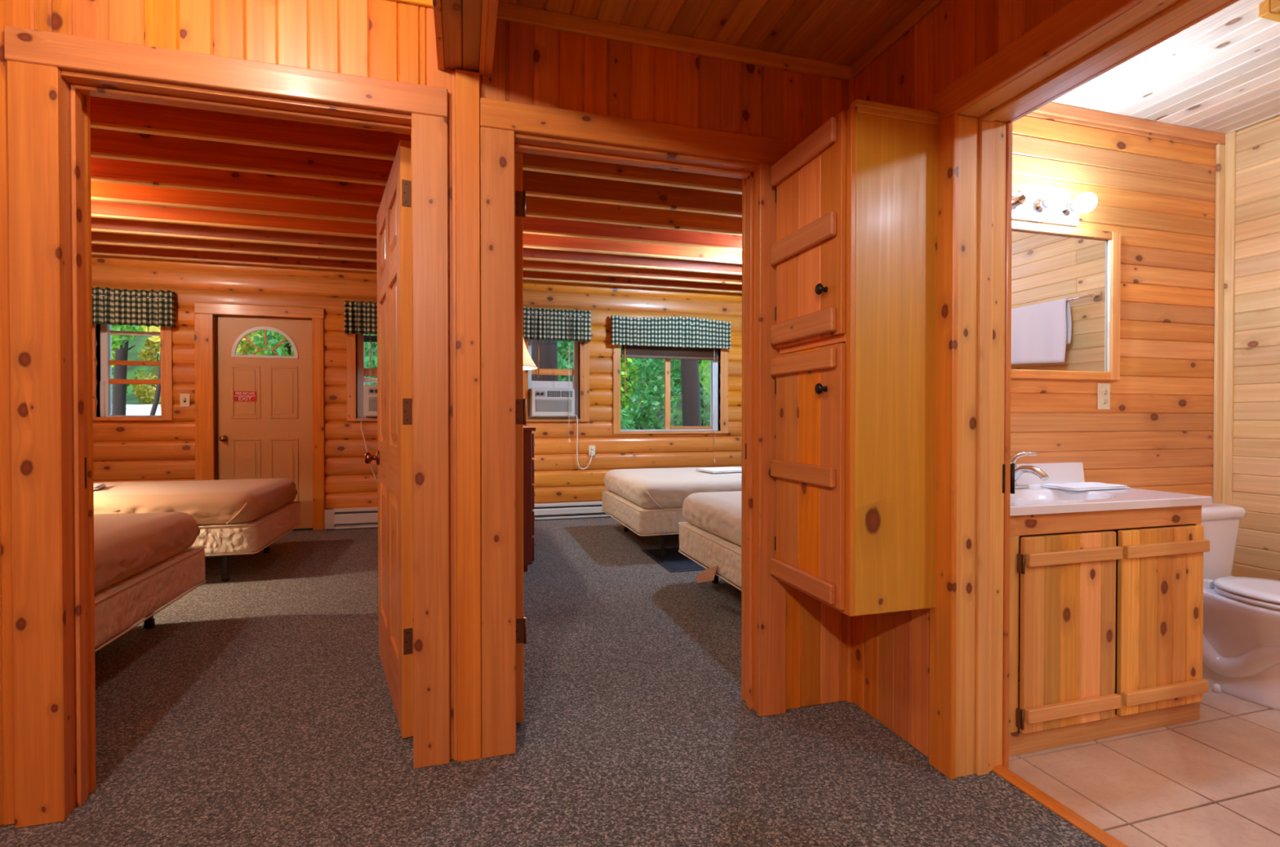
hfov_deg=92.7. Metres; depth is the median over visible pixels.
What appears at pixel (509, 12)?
trim
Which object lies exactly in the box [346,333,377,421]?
window
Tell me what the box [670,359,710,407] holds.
tree
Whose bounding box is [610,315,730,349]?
valance
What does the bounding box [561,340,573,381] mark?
tree
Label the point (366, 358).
bush
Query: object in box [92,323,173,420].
window
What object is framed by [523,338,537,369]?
table lamp
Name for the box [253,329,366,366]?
tree
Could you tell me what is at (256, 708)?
floor
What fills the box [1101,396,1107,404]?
receptacle
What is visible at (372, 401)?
grille
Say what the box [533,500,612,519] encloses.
baseboard heater
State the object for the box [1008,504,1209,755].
vanity cabinet
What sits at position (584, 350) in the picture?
window
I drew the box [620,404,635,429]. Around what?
bush
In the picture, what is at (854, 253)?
upper cabinet
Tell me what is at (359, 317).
valance
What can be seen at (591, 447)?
wall outlet
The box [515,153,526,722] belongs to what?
door
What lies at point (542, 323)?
valance
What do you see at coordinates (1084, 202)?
bulb
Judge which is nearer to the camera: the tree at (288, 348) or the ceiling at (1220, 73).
the ceiling at (1220, 73)
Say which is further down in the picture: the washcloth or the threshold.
the threshold
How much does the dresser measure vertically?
1.030 m
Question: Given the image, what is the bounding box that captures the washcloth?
[1040,481,1130,490]
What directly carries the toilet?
on the floor
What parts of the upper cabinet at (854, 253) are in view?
door, door, frame, knob, knob, moulding, panel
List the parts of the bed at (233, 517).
mattress, frame, leg, leg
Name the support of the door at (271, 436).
in the wall at (124, 451)
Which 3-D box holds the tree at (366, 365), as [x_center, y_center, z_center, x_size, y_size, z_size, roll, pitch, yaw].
[-9.561,-5.572,20.682,2.486,10.004,2.401,0,1,-16]
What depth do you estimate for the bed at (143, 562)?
2.76 m
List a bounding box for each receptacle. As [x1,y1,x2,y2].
[1101,387,1107,395]
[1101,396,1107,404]
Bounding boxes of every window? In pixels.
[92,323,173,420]
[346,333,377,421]
[523,338,589,421]
[612,344,728,434]
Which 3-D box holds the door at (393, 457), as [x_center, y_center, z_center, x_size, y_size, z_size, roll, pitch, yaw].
[-0.992,0.053,2.446,0.162,2.022,0.882,0,1,-28]
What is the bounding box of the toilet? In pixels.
[1200,502,1279,711]
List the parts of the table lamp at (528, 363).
shade trim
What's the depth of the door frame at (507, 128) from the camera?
2.09 m
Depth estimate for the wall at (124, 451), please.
6.07 m
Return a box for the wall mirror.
[1010,220,1120,380]
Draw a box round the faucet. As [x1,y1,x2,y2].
[1010,451,1048,488]
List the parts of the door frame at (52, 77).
casing, strike plate, casing, head casing, casing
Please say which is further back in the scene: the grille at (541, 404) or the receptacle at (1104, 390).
the grille at (541, 404)
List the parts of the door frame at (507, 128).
casing, head casing, casing, strike plate, casing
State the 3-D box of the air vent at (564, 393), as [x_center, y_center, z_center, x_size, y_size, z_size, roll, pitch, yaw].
[-0.788,-0.317,6.572,0.118,0.062,0.007,0,1,-16]
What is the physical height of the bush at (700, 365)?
3.928 m
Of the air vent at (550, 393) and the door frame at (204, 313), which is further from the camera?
the air vent at (550, 393)
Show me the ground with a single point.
(133, 353)
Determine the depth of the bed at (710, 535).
3.59 m
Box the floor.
[0,515,1279,846]
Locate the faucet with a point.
(1019, 470)
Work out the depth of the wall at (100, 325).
7.22 m
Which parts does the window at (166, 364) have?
casing, sash rail, sash rail, sash rail, casing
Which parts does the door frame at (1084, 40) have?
casing, casing, head casing, head casing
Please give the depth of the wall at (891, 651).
2.02 m
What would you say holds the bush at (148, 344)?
on the ground
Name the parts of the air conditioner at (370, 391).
power cord, mounting sill, control panel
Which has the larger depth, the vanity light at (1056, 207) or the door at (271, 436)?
the door at (271, 436)
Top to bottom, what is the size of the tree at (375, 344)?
8.164 m
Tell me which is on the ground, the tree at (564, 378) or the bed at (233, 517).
the tree at (564, 378)
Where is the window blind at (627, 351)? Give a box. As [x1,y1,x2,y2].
[621,344,718,462]
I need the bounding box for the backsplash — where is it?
[1016,462,1084,484]
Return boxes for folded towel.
[93,483,106,489]
[695,466,742,472]
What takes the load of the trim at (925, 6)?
attached to the wall at (891, 651)
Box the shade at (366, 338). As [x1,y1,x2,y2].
[363,335,377,342]
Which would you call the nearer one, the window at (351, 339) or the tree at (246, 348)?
the window at (351, 339)
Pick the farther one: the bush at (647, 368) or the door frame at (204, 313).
the bush at (647, 368)
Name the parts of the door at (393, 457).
knob, panel, panel, panel, panel, panel, panel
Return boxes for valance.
[92,286,176,328]
[343,300,377,334]
[523,306,591,342]
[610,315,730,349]
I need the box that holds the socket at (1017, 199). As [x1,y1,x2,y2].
[1012,194,1026,210]
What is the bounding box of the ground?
[111,325,710,429]
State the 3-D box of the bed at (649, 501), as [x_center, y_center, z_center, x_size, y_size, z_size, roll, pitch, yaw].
[0.730,0.743,5.559,1.922,0.607,1.385,0,1,-16]
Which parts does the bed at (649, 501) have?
leg, leg, frame, mattress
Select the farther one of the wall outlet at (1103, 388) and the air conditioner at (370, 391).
the air conditioner at (370, 391)
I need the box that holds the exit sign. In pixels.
[233,391,256,401]
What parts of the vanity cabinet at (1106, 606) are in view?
door, panel, door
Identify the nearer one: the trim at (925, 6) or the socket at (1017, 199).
the trim at (925, 6)
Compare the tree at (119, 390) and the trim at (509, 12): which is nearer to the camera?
the trim at (509, 12)
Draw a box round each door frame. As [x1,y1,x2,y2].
[4,25,449,828]
[194,302,324,529]
[480,97,787,758]
[928,0,1239,779]
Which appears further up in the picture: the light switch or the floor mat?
the light switch
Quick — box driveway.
[125,404,160,414]
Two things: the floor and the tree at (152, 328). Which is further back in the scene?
the tree at (152, 328)
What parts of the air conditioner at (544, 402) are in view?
control panel, mounting sill, power cord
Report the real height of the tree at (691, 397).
7.714 m
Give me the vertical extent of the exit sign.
0.097 m
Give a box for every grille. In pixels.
[368,396,377,411]
[535,398,572,411]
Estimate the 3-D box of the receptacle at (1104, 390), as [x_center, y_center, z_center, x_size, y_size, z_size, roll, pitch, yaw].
[2.054,-0.140,2.697,0.033,0.033,0.004,0,1,-16]
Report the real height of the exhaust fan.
0.045 m
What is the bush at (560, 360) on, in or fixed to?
on the ground
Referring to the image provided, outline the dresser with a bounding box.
[523,425,536,571]
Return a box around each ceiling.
[89,96,742,293]
[498,0,1279,133]
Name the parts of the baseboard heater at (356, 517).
panel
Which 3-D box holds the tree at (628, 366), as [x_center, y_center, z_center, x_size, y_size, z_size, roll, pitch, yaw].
[-0.115,-3.423,19.424,2.155,8.002,2.295,0,1,5]
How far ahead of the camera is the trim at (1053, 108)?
2.71 m
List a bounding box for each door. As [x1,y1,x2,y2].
[213,314,312,530]
[364,139,413,737]
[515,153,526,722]
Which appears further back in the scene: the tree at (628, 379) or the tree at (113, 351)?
the tree at (628, 379)
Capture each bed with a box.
[93,477,300,581]
[93,511,206,652]
[601,466,742,556]
[678,490,742,590]
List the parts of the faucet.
lever, spout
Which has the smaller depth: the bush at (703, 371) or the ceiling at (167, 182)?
the ceiling at (167, 182)
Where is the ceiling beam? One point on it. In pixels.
(479, 17)
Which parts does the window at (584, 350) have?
casing, sash rail, sash rail, casing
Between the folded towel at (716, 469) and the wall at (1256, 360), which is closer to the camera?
the wall at (1256, 360)
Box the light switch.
[179,393,190,406]
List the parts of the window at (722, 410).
casing, frame, sash rail, casing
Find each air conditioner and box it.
[360,384,377,483]
[528,387,594,469]
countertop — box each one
[1009,462,1212,515]
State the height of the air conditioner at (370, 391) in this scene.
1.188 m
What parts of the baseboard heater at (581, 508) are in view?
panel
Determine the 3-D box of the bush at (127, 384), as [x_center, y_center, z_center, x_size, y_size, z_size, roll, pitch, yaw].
[-14.976,-1.626,16.738,1.518,4.207,1.247,0,1,-16]
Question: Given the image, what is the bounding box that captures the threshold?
[991,764,1128,846]
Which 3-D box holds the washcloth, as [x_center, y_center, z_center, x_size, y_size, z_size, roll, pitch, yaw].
[1.790,0.252,2.456,0.302,0.016,0.153,0,1,-18]
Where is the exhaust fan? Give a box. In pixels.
[1258,0,1279,22]
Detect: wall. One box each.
[0,0,1216,826]
[91,254,742,508]
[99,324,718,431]
[851,0,1073,757]
[1231,114,1279,580]
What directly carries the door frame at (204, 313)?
attached to the wall at (124, 451)
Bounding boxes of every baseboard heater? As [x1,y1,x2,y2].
[324,506,377,528]
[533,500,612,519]
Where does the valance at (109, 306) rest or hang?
attached to the window at (166, 364)
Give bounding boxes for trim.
[389,0,853,81]
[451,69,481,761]
[846,80,853,702]
[851,0,942,77]
[1032,102,1225,145]
[1213,130,1235,575]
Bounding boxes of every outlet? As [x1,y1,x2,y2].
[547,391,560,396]
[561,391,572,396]
[588,444,595,455]
[1097,382,1110,409]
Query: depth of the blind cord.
6.56 m
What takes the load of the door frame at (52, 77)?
attached to the wall at (382, 39)
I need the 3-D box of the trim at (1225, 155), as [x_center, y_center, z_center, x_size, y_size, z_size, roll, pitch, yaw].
[2.756,-0.148,2.881,0.055,2.440,0.050,0,1,-16]
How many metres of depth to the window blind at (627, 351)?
7.00 m
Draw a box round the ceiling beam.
[432,0,498,76]
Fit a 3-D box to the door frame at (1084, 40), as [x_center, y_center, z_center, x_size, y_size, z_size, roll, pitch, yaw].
[1.166,0.032,1.488,0.238,2.107,0.992,0,1,-16]
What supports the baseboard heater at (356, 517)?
attached to the wall at (124, 451)
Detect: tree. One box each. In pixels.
[111,324,115,399]
[111,324,132,348]
[111,324,143,414]
[141,324,262,405]
[149,329,160,414]
[237,330,282,355]
[248,329,294,355]
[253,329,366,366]
[364,333,377,383]
[364,334,376,367]
[531,338,558,381]
[557,340,573,381]
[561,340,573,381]
[620,346,648,426]
[620,357,663,429]
[627,358,660,429]
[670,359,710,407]
[674,359,710,426]
[680,355,701,426]
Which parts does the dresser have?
drawer, drawer, drawer, drawer, drawer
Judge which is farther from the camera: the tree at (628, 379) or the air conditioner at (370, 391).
the tree at (628, 379)
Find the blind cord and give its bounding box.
[568,342,569,442]
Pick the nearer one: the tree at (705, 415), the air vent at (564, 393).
the air vent at (564, 393)
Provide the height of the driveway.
0.490 m
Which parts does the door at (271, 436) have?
knob, panel, panel, fanlight frame, panel, panel, sill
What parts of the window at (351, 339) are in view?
casing, frame, sash rail, sash rail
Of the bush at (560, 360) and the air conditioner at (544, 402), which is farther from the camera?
the bush at (560, 360)
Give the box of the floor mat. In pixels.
[640,546,708,572]
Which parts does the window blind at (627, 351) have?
rail, lift cord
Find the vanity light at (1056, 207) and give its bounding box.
[1012,188,1097,226]
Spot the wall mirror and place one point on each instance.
(1066, 280)
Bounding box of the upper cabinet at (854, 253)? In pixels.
[770,98,940,616]
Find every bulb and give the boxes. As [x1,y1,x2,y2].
[1032,188,1070,213]
[1059,192,1097,216]
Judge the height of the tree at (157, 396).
2.841 m
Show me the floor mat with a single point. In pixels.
(673, 561)
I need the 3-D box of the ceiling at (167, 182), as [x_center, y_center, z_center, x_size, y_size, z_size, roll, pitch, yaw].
[-0.923,-1.614,4.301,7.580,0.285,4.695,0,1,-16]
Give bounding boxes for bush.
[111,377,130,403]
[131,325,160,404]
[364,333,377,384]
[557,340,621,381]
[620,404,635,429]
[625,357,682,429]
[697,360,708,380]
[698,360,710,404]
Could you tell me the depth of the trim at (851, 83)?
2.35 m
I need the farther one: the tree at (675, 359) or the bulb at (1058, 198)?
the tree at (675, 359)
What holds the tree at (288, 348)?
on the ground
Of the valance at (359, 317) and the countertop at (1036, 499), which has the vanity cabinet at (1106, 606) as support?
the countertop at (1036, 499)
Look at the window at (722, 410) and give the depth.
7.12 m
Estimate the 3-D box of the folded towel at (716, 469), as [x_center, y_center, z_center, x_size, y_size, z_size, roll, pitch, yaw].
[0.763,0.424,5.585,0.402,0.025,0.344,0,1,-22]
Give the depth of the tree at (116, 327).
8.29 m
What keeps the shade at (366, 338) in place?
attached to the window at (351, 339)
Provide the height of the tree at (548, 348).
7.923 m
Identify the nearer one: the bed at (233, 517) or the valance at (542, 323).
the bed at (233, 517)
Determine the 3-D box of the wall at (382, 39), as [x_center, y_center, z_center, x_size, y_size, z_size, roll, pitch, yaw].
[-0.282,-0.300,2.094,7.580,2.760,0.125,0,1,-16]
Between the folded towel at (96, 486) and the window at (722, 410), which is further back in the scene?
the window at (722, 410)
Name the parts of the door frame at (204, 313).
casing, head casing, casing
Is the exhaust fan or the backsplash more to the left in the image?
the backsplash

